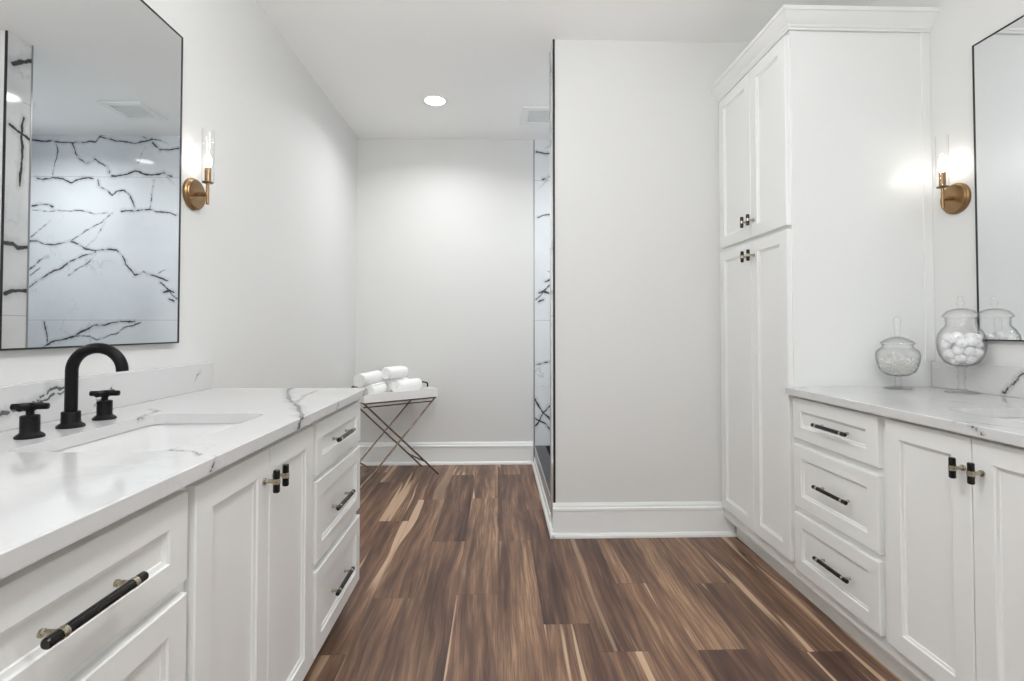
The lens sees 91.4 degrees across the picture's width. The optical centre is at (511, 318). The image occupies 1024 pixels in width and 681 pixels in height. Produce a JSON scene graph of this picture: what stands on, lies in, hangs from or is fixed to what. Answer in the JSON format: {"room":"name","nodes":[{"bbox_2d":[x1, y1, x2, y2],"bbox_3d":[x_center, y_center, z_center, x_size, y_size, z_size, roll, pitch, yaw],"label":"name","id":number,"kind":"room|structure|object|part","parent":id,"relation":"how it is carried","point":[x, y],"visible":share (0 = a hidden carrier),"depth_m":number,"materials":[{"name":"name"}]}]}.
{"room":"bathroom","nodes":[
{"label":"bathroom","id":0,"kind":"room"},
{"bbox_2d":[0,0,356,387],"bbox_3d":[-1.293,-0.218,1.173,0.120,2.765,6.348,0,-1,-2],"label":"wall","id":1,"kind":"structure","parent":0,"point":[268,266],"depth_m":2.47,"materials":[{"name":"paint"}]},
{"bbox_2d":[0,0,182,350],"bbox_3d":[-1.224,-0.494,1.230,0.020,1.144,1.266,0,-1,-2],"label":"wall mirror","id":2,"kind":"object","parent":1,"relation":"attached to","point":[91,91],"visible":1,"depth_m":1.44,"materials":[{"name":"clear glass"}]},
{"bbox_2d":[0,362,212,431],"bbox_3d":[-1.223,0.216,1.211,0.021,0.107,1.708,0,-1,-2],"label":"backsplash","id":3,"kind":"structure","parent":1,"relation":"attached to","point":[137,386],"depth_m":1.52,"materials":[{"name":"white stone"}]},
{"bbox_2d":[182,152,213,210],"bbox_3d":[-1.214,-0.585,1.964,0.082,0.319,0.124,0,-1,-2],"label":"wall sconce","id":4,"kind":"object","parent":1,"relation":"attached to","point":[195,196],"visible":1,"depth_m":1.95,"materials":[{"name":"gold metal"}]},
{"bbox_3d":[-1.212,-0.490,1.963,0.046,0.086,0.018,0,-1,-2],"label":"arm","id":5,"kind":"part","parent":4,"relation":"part of","materials":[{"name":"gold metal"}]},
{"bbox_2d":[202,167,213,183],"bbox_3d":[-1.195,-0.562,1.965,0.041,0.064,0.041,0,-1,-2],"label":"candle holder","id":6,"kind":"object","parent":4,"relation":"on","point":[207,180],"depth_m":1.96,"materials":[{"name":"gold metal"}]},
{"bbox_3d":[-1.195,-0.625,1.966,0.027,0.060,0.027,0,-1,-2],"label":"bulb","id":7,"kind":"part","parent":4,"relation":"part of","materials":[{"name":"white glass"}]},
{"bbox_2d":[356,138,549,461],"bbox_3d":[0.139,-0.152,4.328,2.920,2.765,0.120,0,-1,-2],"label":"wall","id":8,"kind":"structure","parent":0,"point":[445,248],"depth_m":4.25,"materials":[{"name":"paint"}]},
{"bbox_2d":[357,442,532,465],"bbox_3d":[-0.570,1.136,4.206,1.497,0.185,0.030,0,-1,-2],"label":"baseboard","id":9,"kind":"structure","parent":8,"relation":"attached to","point":[434,453],"depth_m":4.21,"materials":[{"name":"paint"}]},
{"bbox_2d":[533,140,534,445],"bbox_3d":[0.189,-0.228,4.269,0.010,2.615,0.003,0,-1,-2],"label":"trim","id":10,"kind":"structure","parent":8,"relation":"attached to","point":[533,140],"depth_m":4.28,"materials":[{"name":"grey metal"}]},
{"bbox_2d":[534,446,550,512],"bbox_3d":[0.256,1.140,3.570,0.097,0.150,1.344,0,-1,-2],"label":"shower curb","id":11,"kind":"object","parent":8,"relation":"attached to","point":[542,457],"depth_m":3.63,"materials":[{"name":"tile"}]},
{"bbox_2d":[256,0,873,139],"bbox_3d":[0.296,-1.649,1.248,3.300,0.100,6.348,0,-1,-2],"label":"ceiling","id":12,"kind":"structure","parent":0,"point":[375,61],"depth_m":2.82,"materials":[{"name":"paint"}]},
{"bbox_2d":[422,94,447,106],"bbox_3d":[-0.547,-1.547,3.554,0.184,0.007,0.184,0,-1,-2],"label":"recessed light","id":13,"kind":"object","parent":12,"relation":"in","point":[434,100],"visible":1,"depth_m":3.55,"materials":[{"name":"paint"}]},
{"bbox_2d":[522,106,549,124],"bbox_3d":[0.233,-1.538,3.796,0.305,0.016,0.300,0,-1,-2],"label":"ceiling vent","id":14,"kind":"object","parent":12,"relation":"in","point":[532,115],"visible":0.62,"depth_m":3.78,"materials":[{"name":"metal"}]},
{"bbox_2d":[528,111,549,121],"bbox_3d":[0.233,-1.540,3.796,0.215,0.010,0.210,0,-1,-2],"label":"grille","id":15,"kind":"object","parent":14,"relation":"attached to","point":[533,116],"depth_m":3.80,"materials":[{"name":"metal"}]},
{"bbox_2d":[303,464,901,680],"bbox_3d":[0.296,1.205,1.188,3.300,0.080,6.348,0,-1,-2],"label":"floor","id":16,"kind":"structure","parent":0,"point":[462,575],"depth_m":2.07,"materials":[{"name":"brown wood"}]},
{"bbox_2d":[0,400,359,680],"bbox_3d":[-0.896,0.732,1.211,0.676,0.868,1.672,0,-1,-2],"label":"vanity cabinet","id":17,"kind":"object","parent":16,"relation":"on","point":[244,571],"visible":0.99,"depth_m":0.98,"materials":[{"name":"paint"}]},
{"bbox_3d":[-0.564,0.388,0.675,0.034,0.015,0.168,0,-1,-2],"label":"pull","id":18,"kind":"part","parent":17,"relation":"part of","materials":[{"name":"black metal"}]},
{"bbox_3d":[-0.591,0.388,0.663,0.020,0.160,0.490,0,-1,-2],"label":"drawer","id":19,"kind":"part","parent":17,"relation":"part of","materials":[{"name":"paint"}]},
{"bbox_3d":[-0.591,0.616,0.658,0.020,0.252,0.490,0,-1,-2],"label":"drawer","id":20,"kind":"part","parent":17,"relation":"part of","materials":[{"name":"paint"}]},
{"bbox_2d":[0,362,367,578],"bbox_3d":[-0.904,0.230,1.220,0.658,0.135,1.708,0,-1,-2],"label":"countertop","id":21,"kind":"structure","parent":17,"relation":"on","point":[50,500],"depth_m":1.06,"materials":[{"name":"stone"}]},
{"bbox_2d":[10,343,128,439],"bbox_3d":[-1.055,0.166,1.244,0.166,0.209,0.302,0,-1,-2],"label":"faucet","id":22,"kind":"object","parent":21,"relation":"on","point":[70,418],"visible":1,"depth_m":1.24,"materials":[{"name":"black metal"}]},
{"bbox_3d":[-1.086,0.229,1.127,0.058,0.078,0.058,-1,-1,31],"label":"handle","id":23,"kind":"part","parent":22,"relation":"part of","materials":[{"name":"black metal"}]},
{"bbox_3d":[-1.098,0.250,1.245,0.057,0.040,0.057,0,-1,-2],"label":"spout","id":24,"kind":"part","parent":22,"relation":"part of","materials":[{"name":"black metal"}]},
{"bbox_3d":[-1.042,0.146,1.256,0.141,0.170,0.026,0,-1,-9],"label":"spout","id":25,"kind":"part","parent":22,"relation":"part of","materials":[{"name":"black metal"}]},
{"bbox_3d":[-1.105,0.234,1.357,0.058,0.078,0.058,-1,-1,35],"label":"handle","id":26,"kind":"part","parent":22,"relation":"part of","materials":[{"name":"black metal"}]},
{"bbox_2d":[54,423,239,451],"bbox_3d":[-0.859,0.374,1.214,0.372,0.152,0.502,0,-1,-2],"label":"sink","id":27,"kind":"object","parent":21,"relation":"in","point":[157,437],"visible":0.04,"depth_m":1.42,"materials":[{"name":"white ceramic"}]},
{"bbox_3d":[-0.603,0.678,1.074,0.020,0.722,0.299,0,-1,-2],"label":"door","id":28,"kind":"part","parent":17,"relation":"part of","materials":[{"name":"paint"}]},
{"bbox_3d":[-0.577,0.391,1.201,0.039,0.054,0.017,0,-1,-2],"label":"knob","id":29,"kind":"part","parent":17,"relation":"part of","materials":[{"name":"black metal"}]},
{"bbox_3d":[-0.578,0.392,1.253,0.039,0.054,0.017,0,-1,-2],"label":"knob","id":30,"kind":"part","parent":17,"relation":"part of","materials":[{"name":"black metal"}]},
{"bbox_3d":[-0.611,0.684,1.372,0.020,0.722,0.293,0,-1,-2],"label":"door","id":31,"kind":"part","parent":17,"relation":"part of","materials":[{"name":"paint"}]},
{"bbox_3d":[-0.623,0.412,1.799,0.020,0.160,0.492,0,-1,-2],"label":"drawer","id":32,"kind":"part","parent":17,"relation":"part of","materials":[{"name":"paint"}]},
{"bbox_3d":[-0.623,0.923,1.788,0.020,0.261,0.492,0,-1,-2],"label":"drawer","id":33,"kind":"part","parent":17,"relation":"part of","materials":[{"name":"paint"}]},
{"bbox_3d":[-0.623,0.640,1.794,0.020,0.252,0.492,0,-1,-2],"label":"drawer","id":34,"kind":"part","parent":17,"relation":"part of","materials":[{"name":"paint"}]},
{"bbox_3d":[-0.595,0.923,1.761,0.034,0.015,0.184,0,-1,-2],"label":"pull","id":35,"kind":"part","parent":17,"relation":"part of","materials":[{"name":"black metal"}]},
{"bbox_3d":[-0.595,0.639,1.767,0.034,0.015,0.184,0,-1,-2],"label":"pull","id":36,"kind":"part","parent":17,"relation":"part of","materials":[{"name":"black metal"}]},
{"bbox_3d":[-0.595,0.411,1.772,0.034,0.015,0.184,0,-1,-2],"label":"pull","id":37,"kind":"part","parent":17,"relation":"part of","materials":[{"name":"black metal"}]},
{"bbox_2d":[351,381,438,490],"bbox_3d":[-0.930,0.861,3.858,0.644,0.715,0.415,1,-2,-37],"label":"tray table","id":38,"kind":"object","parent":16,"relation":"on","point":[425,392],"visible":0.68,"depth_m":3.73,"materials":[{"name":"paint"}]},
{"bbox_2d":[365,382,387,393],"bbox_3d":[-1.017,0.525,3.741,0.082,0.082,0.250,0,-1,9],"label":"rolled towel","id":39,"kind":"object","parent":38,"relation":"on","point":[379,387],"visible":0.88,"depth_m":3.69,"materials":[{"name":"white fabric"}]},
{"bbox_2d":[353,370,382,386],"bbox_3d":[-1.066,0.445,3.719,0.096,0.092,0.329,0,-1,8],"label":"rolled towel","id":40,"kind":"object","parent":39,"relation":"on","point":[363,379],"visible":1,"depth_m":3.61,"materials":[{"name":"white fabric"}]},
{"bbox_3d":[-1.024,0.915,3.945,0.602,0.610,0.013,1,-2,-37],"label":"leg","id":41,"kind":"part","parent":38,"relation":"part of","materials":[{"name":"brown metal"}]},
{"bbox_3d":[-0.985,0.915,3.955,0.612,0.610,0.013,1,-2,-37],"label":"leg","id":42,"kind":"part","parent":38,"relation":"part of","materials":[{"name":"brown metal"}]},
{"bbox_2d":[351,381,437,402],"bbox_3d":[-0.934,0.554,3.861,0.717,0.100,0.679,0,-1,-2],"label":"tray","id":43,"kind":"object","parent":38,"relation":"on","point":[425,392],"depth_m":3.70,"materials":[{"name":"paint"}]},
{"bbox_2d":[385,377,408,391],"bbox_3d":[-0.916,0.525,3.992,0.100,0.099,0.198,-1,-1,31],"label":"rolled towel","id":44,"kind":"object","parent":38,"relation":"on","point":[389,382],"visible":0.44,"depth_m":3.91,"materials":[{"name":"white fabric"}]},
{"bbox_2d":[382,366,407,378],"bbox_3d":[-0.916,0.422,3.922,0.098,0.092,0.199,-1,-1,31],"label":"rolled towel","id":45,"kind":"object","parent":44,"relation":"on","point":[392,372],"visible":1,"depth_m":3.87,"materials":[{"name":"white fabric"}]},
{"bbox_3d":[-0.838,0.640,3.735,0.561,0.009,0.009,1,-2,-37],"label":"rail","id":46,"kind":"part","parent":38,"relation":"part of","materials":[{"name":"brown metal"}]},
{"bbox_3d":[-0.811,0.607,3.700,0.561,0.011,0.011,1,-2,-37],"label":"rail","id":47,"kind":"part","parent":38,"relation":"part of","materials":[{"name":"brown metal"}]},
{"bbox_3d":[-0.814,0.911,3.732,0.612,0.610,0.013,1,-2,-37],"label":"leg","id":48,"kind":"part","parent":38,"relation":"part of","materials":[{"name":"brown metal"}]},
{"bbox_2d":[391,378,421,391],"bbox_3d":[-0.824,0.523,3.919,0.107,0.094,0.243,-1,-1,31],"label":"rolled towel","id":49,"kind":"object","parent":38,"relation":"on","point":[415,383],"visible":1,"depth_m":3.86,"materials":[{"name":"white fabric"}]},
{"bbox_2d":[709,5,939,601],"bbox_3d":[1.457,-0.056,2.439,0.670,2.494,0.738,0,-1,-2],"label":"linen cabinet","id":50,"kind":"object","parent":16,"relation":"on","point":[826,197],"visible":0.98,"depth_m":2.14,"materials":[{"name":"paint"}]},
{"bbox_3d":[1.166,-0.797,2.610,0.020,0.817,0.342,0,-1,-2],"label":"door","id":51,"kind":"part","parent":50,"relation":"part of","materials":[{"name":"paint"}]},
{"bbox_3d":[1.166,0.329,2.587,0.020,1.401,0.342,0,-1,-2],"label":"door","id":52,"kind":"part","parent":50,"relation":"part of","materials":[{"name":"paint"}]},
{"bbox_3d":[1.141,-0.473,2.460,0.039,0.054,0.017,0,-1,-2],"label":"knob","id":53,"kind":"part","parent":50,"relation":"part of","materials":[{"name":"black metal"}]},
{"bbox_3d":[1.141,-0.303,2.456,0.039,0.054,0.017,0,-1,-2],"label":"knob","id":54,"kind":"part","parent":50,"relation":"part of","materials":[{"name":"black metal"}]},
{"bbox_3d":[1.142,-0.474,2.401,0.039,0.054,0.017,0,-1,-2],"label":"knob","id":55,"kind":"part","parent":50,"relation":"part of","materials":[{"name":"black metal"}]},
{"bbox_3d":[1.142,-0.304,2.398,0.039,0.054,0.017,0,-1,-2],"label":"knob","id":56,"kind":"part","parent":50,"relation":"part of","materials":[{"name":"black metal"}]},
{"bbox_3d":[1.175,-0.804,2.288,0.020,0.817,0.299,0,-1,-2],"label":"door","id":57,"kind":"part","parent":50,"relation":"part of","materials":[{"name":"paint"}]},
{"bbox_3d":[1.175,0.322,2.264,0.020,1.401,0.299,0,-1,-2],"label":"door","id":58,"kind":"part","parent":50,"relation":"part of","materials":[{"name":"paint"}]},
{"bbox_3d":[1.458,-1.264,2.465,0.667,0.077,0.738,0,-1,-2],"label":"crown moulding","id":59,"kind":"part","parent":50,"relation":"part of","materials":[{"name":"paint"}]},
{"bbox_2d":[793,396,1023,680],"bbox_3d":[1.488,0.734,1.293,0.670,0.868,1.622,0,-1,-2],"label":"vanity cabinet","id":60,"kind":"object","parent":16,"relation":"on","point":[909,536],"visible":1,"depth_m":1.49,"materials":[{"name":"paint"}]},
{"bbox_3d":[1.160,0.405,1.823,0.034,0.015,0.184,0,-1,-2],"label":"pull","id":61,"kind":"part","parent":60,"relation":"part of","materials":[{"name":"black metal"}]},
{"bbox_3d":[1.160,0.640,1.818,0.034,0.015,0.184,0,-1,-2],"label":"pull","id":62,"kind":"part","parent":60,"relation":"part of","materials":[{"name":"black metal"}]},
{"bbox_3d":[1.160,0.909,1.812,0.034,0.015,0.184,0,-1,-2],"label":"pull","id":63,"kind":"part","parent":60,"relation":"part of","materials":[{"name":"black metal"}]},
{"bbox_3d":[1.187,0.406,1.852,0.020,0.166,0.464,0,-1,-2],"label":"drawer","id":64,"kind":"part","parent":60,"relation":"part of","materials":[{"name":"paint"}]},
{"bbox_3d":[1.187,0.641,1.847,0.020,0.252,0.464,0,-1,-2],"label":"drawer","id":65,"kind":"part","parent":60,"relation":"part of","materials":[{"name":"paint"}]},
{"bbox_3d":[1.187,0.909,1.841,0.020,0.235,0.464,0,-1,-2],"label":"drawer","id":66,"kind":"part","parent":60,"relation":"part of","materials":[{"name":"paint"}]},
{"bbox_2d":[785,361,1023,446],"bbox_3d":[1.498,0.232,1.294,0.651,0.135,1.642,0,-1,-2],"label":"countertop","id":67,"kind":"structure","parent":60,"relation":"on","point":[950,405],"depth_m":1.73,"materials":[{"name":"stone"}]},
{"bbox_2d":[936,308,987,391],"bbox_3d":[1.722,0.099,1.917,0.149,0.371,0.149,0,-1,-2],"label":"glass jar","id":68,"kind":"object","parent":67,"relation":"on","point":[956,308],"visible":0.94,"depth_m":1.92,"materials":[{"name":"clear glass"}]},
{"bbox_2d":[942,333,951,339],"bbox_3d":[1.696,0.073,1.944,0.036,0.038,0.035,1,-1,-36],"label":"ball","id":69,"kind":"object","parent":68,"relation":"in","point":[944,336],"visible":0.4,"depth_m":1.94,"materials":[{"name":"white fabric"}]},
{"bbox_2d":[941,340,953,348],"bbox_3d":[1.685,0.100,1.936,0.035,0.038,0.036,0,-1,-14],"label":"ball","id":70,"kind":"object","parent":68,"relation":"in","point":[944,343],"visible":0.8,"depth_m":1.93,"materials":[{"name":"white fabric"}]},
{"bbox_2d":[944,349,955,357],"bbox_3d":[1.687,0.135,1.923,0.037,0.037,0.036,0,-1,-8],"label":"ball","id":71,"kind":"object","parent":68,"relation":"in","point":[948,353],"visible":0.88,"depth_m":1.92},
{"bbox_2d":[945,334,957,342],"bbox_3d":[1.677,0.077,1.907,0.036,0.037,0.037,0,-1,-8],"label":"ball","id":72,"kind":"object","parent":68,"relation":"in","point":[952,338],"visible":1,"depth_m":1.90,"materials":[{"name":"white fabric"}]},
{"bbox_2d":[949,358,960,364],"bbox_3d":[1.706,0.160,1.926,0.035,0.038,0.036,-1,-1,25],"label":"ball","id":73,"kind":"object","parent":68,"relation":"in","point":[951,360],"visible":0.62,"depth_m":1.92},
{"bbox_2d":[952,332,963,338],"bbox_3d":[1.710,0.069,1.919,0.036,0.035,0.037,0,-1,-4],"label":"ball","id":74,"kind":"object","parent":68,"relation":"in","point":[959,335],"visible":0.52,"depth_m":1.91,"materials":[{"name":"white fabric"}]},
{"bbox_2d":[952,345,964,354],"bbox_3d":[1.691,0.119,1.896,0.037,0.037,0.035,0,-1,17],"label":"ball","id":75,"kind":"object","parent":68,"relation":"in","point":[956,350],"visible":0.96,"depth_m":1.89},
{"bbox_2d":[954,354,966,362],"bbox_3d":[1.704,0.150,1.900,0.037,0.036,0.036,0,-1,-11],"label":"ball","id":76,"kind":"object","parent":68,"relation":"in","point":[961,358],"visible":0.98,"depth_m":1.89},
{"bbox_2d":[956,338,967,347],"bbox_3d":[1.694,0.092,1.882,0.037,0.038,0.036,0,-1,-9],"label":"ball","id":77,"kind":"object","parent":68,"relation":"in","point":[961,343],"visible":1,"depth_m":1.87,"materials":[{"name":"white fabric"}]},
{"bbox_2d":[964,346,976,355],"bbox_3d":[1.720,0.123,1.880,0.037,0.038,0.038,-1,-2,13],"label":"ball","id":78,"kind":"object","parent":68,"relation":"in","point":[969,351],"visible":1,"depth_m":1.87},
{"bbox_2d":[964,332,976,338],"bbox_3d":[1.738,0.071,1.895,0.036,0.036,0.038,0,-1,-11],"label":"ball","id":79,"kind":"object","parent":68,"relation":"in","point":[968,334],"visible":0.67,"depth_m":1.89,"materials":[{"name":"white fabric"}]},
{"bbox_2d":[965,355,976,363],"bbox_3d":[1.731,0.153,1.889,0.036,0.038,0.037,1,-1,-35],"label":"ball","id":80,"kind":"object","parent":68,"relation":"in","point":[970,359],"visible":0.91,"depth_m":1.88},
{"bbox_2d":[966,336,977,345],"bbox_3d":[1.720,0.086,1.871,0.036,0.036,0.037,1,-1,-27],"label":"ball","id":81,"kind":"object","parent":68,"relation":"in","point":[972,341],"visible":0.99,"depth_m":1.86,"materials":[{"name":"white fabric"}]},
{"bbox_2d":[972,340,983,347],"bbox_3d":[1.755,0.099,1.887,0.037,0.035,0.037,0,-1,1],"label":"ball","id":82,"kind":"object","parent":68,"relation":"in","point":[980,343],"visible":0.62,"depth_m":1.87,"materials":[{"name":"white fabric"}]},
{"bbox_2d":[974,348,983,356],"bbox_3d":[1.750,0.127,1.880,0.036,0.036,0.038,1,-2,-40],"label":"ball","id":83,"kind":"object","parent":68,"relation":"in","point":[980,352],"visible":0.8,"depth_m":1.87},
{"bbox_2d":[976,334,982,340],"bbox_3d":[1.766,0.075,1.901,0.038,0.035,0.036,1,-1,-29],"label":"ball","id":84,"kind":"object","parent":68,"relation":"in","point":[979,337],"visible":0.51,"depth_m":1.89,"materials":[{"name":"white fabric"}]},
{"bbox_2d":[993,417,1023,422],"bbox_3d":[1.476,0.376,1.304,0.347,0.152,0.522,0,-1,-2],"label":"sink","id":85,"kind":"object","parent":67,"relation":"in","point":[1017,419],"visible":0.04,"depth_m":1.55,"materials":[{"name":"white ceramic"}]},
{"bbox_3d":[1.574,0.139,2.040,0.151,0.296,0.151,0,-1,-2],"label":"glass jar","id":86,"kind":"object","parent":67,"relation":"on","visible":0},
{"bbox_2d":[878,357,918,375],"bbox_3d":[1.573,0.197,2.038,0.131,0.071,0.132,-1,-2,44],"label":"salt","id":87,"kind":"object","parent":86,"relation":"in","point":[891,368],"visible":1,"depth_m":2.02,"materials":[{"name":"white"}]},
{"bbox_3d":[1.198,0.667,1.438,0.020,0.706,0.289,0,-1,-2],"label":"door","id":88,"kind":"part","parent":60,"relation":"part of","materials":[{"name":"paint"}]},
{"bbox_3d":[1.172,0.394,1.319,0.039,0.054,0.017,0,-1,-2],"label":"knob","id":89,"kind":"part","parent":60,"relation":"part of","materials":[{"name":"black metal"}]},
{"bbox_3d":[1.173,0.393,1.267,0.039,0.054,0.017,0,-1,-2],"label":"knob","id":90,"kind":"part","parent":60,"relation":"part of","materials":[{"name":"black metal"}]},
{"bbox_3d":[1.206,0.661,1.135,0.020,0.706,0.313,0,-1,-2],"label":"door","id":91,"kind":"part","parent":60,"relation":"part of","materials":[{"name":"paint"}]},
{"bbox_2d":[555,39,749,526],"bbox_3d":[1.069,-0.182,2.868,1.663,2.765,0.134,0,-1,-2],"label":"wall","id":92,"kind":"structure","parent":0,"point":[638,323],"depth_m":2.79,"materials":[{"name":"paint"}]},
{"bbox_2d":[532,457,554,538],"bbox_3d":[0.204,1.183,3.553,0.008,0.063,1.316,0,-1,-2],"label":"baseboard","id":93,"kind":"structure","parent":92,"relation":"attached to","point":[535,464],"depth_m":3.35,"materials":[{"name":"paint"}]},
{"bbox_2d":[549,54,550,499],"bbox_3d":[0.223,-0.256,2.922,0.002,2.615,0.010,0,-1,-2],"label":"trim","id":94,"kind":"structure","parent":92,"relation":"attached to","point":[549,54],"depth_m":2.90,"materials":[{"name":"grey metal"}]},
{"bbox_2d":[550,40,552,527],"bbox_3d":[0.232,-0.183,2.852,0.012,2.765,0.145,0,-1,-2],"label":"jamb","id":95,"kind":"object","parent":92,"relation":"attached to","point":[551,50],"visible":0.64,"depth_m":2.85,"materials":[{"name":"black metal"}]},
{"bbox_2d":[553,39,555,502],"bbox_3d":[0.234,-0.261,2.778,0.012,2.609,0.005,0,-1,-2],"label":"trim","id":96,"kind":"structure","parent":92,"relation":"attached to","point":[554,445],"depth_m":2.77,"materials":[{"name":"black"}]},
{"bbox_2d":[553,501,736,538],"bbox_3d":[0.729,1.105,2.746,1.009,0.185,0.030,0,-1,-2],"label":"baseboard","id":97,"kind":"structure","parent":92,"relation":"attached to","point":[578,520],"depth_m":2.74,"materials":[{"name":"paint"}]},
{"bbox_2d":[869,0,1023,367],"bbox_3d":[1.906,-0.232,0.523,0.120,2.765,4.870,0,-1,-2],"label":"wall","id":98,"kind":"structure","parent":0,"point":[958,25],"depth_m":2.03,"materials":[{"name":"paint"}]},
{"bbox_2d":[936,158,970,213],"bbox_3d":[1.763,-0.583,2.028,0.082,0.319,0.124,0,-1,-2],"label":"wall sconce","id":99,"kind":"object","parent":98,"relation":"attached to","point":[956,197],"visible":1,"depth_m":2.02,"materials":[{"name":"gold metal"}]},
{"bbox_3d":[1.744,-0.623,2.028,0.027,0.060,0.027,0,-1,-2],"label":"bulb","id":100,"kind":"part","parent":99,"relation":"part of","materials":[{"name":"white glass"}]},
{"bbox_2d":[936,172,948,188],"bbox_3d":[1.744,-0.561,2.027,0.041,0.064,0.041,0,-1,-2],"label":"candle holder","id":101,"kind":"object","parent":99,"relation":"on","point":[942,175],"depth_m":2.02,"materials":[{"name":"gold metal"}]},
{"bbox_3d":[1.762,-0.489,2.026,0.046,0.086,0.018,0,-1,-2],"label":"arm","id":102,"kind":"part","parent":99,"relation":"part of","materials":[{"name":"gold metal"}]},
{"bbox_2d":[932,361,1023,398],"bbox_3d":[1.814,0.218,1.303,0.019,0.107,1.642,0,-1,-2],"label":"backsplash","id":103,"kind":"structure","parent":98,"relation":"attached to","point":[987,379],"depth_m":1.91,"materials":[{"name":"white stone"}]},
{"bbox_2d":[972,15,1023,341],"bbox_3d":[1.814,-0.500,1.327,0.020,1.144,1.210,0,-1,-2],"label":"wall mirror","id":104,"kind":"object","parent":98,"relation":"attached to","point":[998,58],"visible":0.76,"depth_m":1.83,"materials":[{"name":"clear glass"}]}
]}

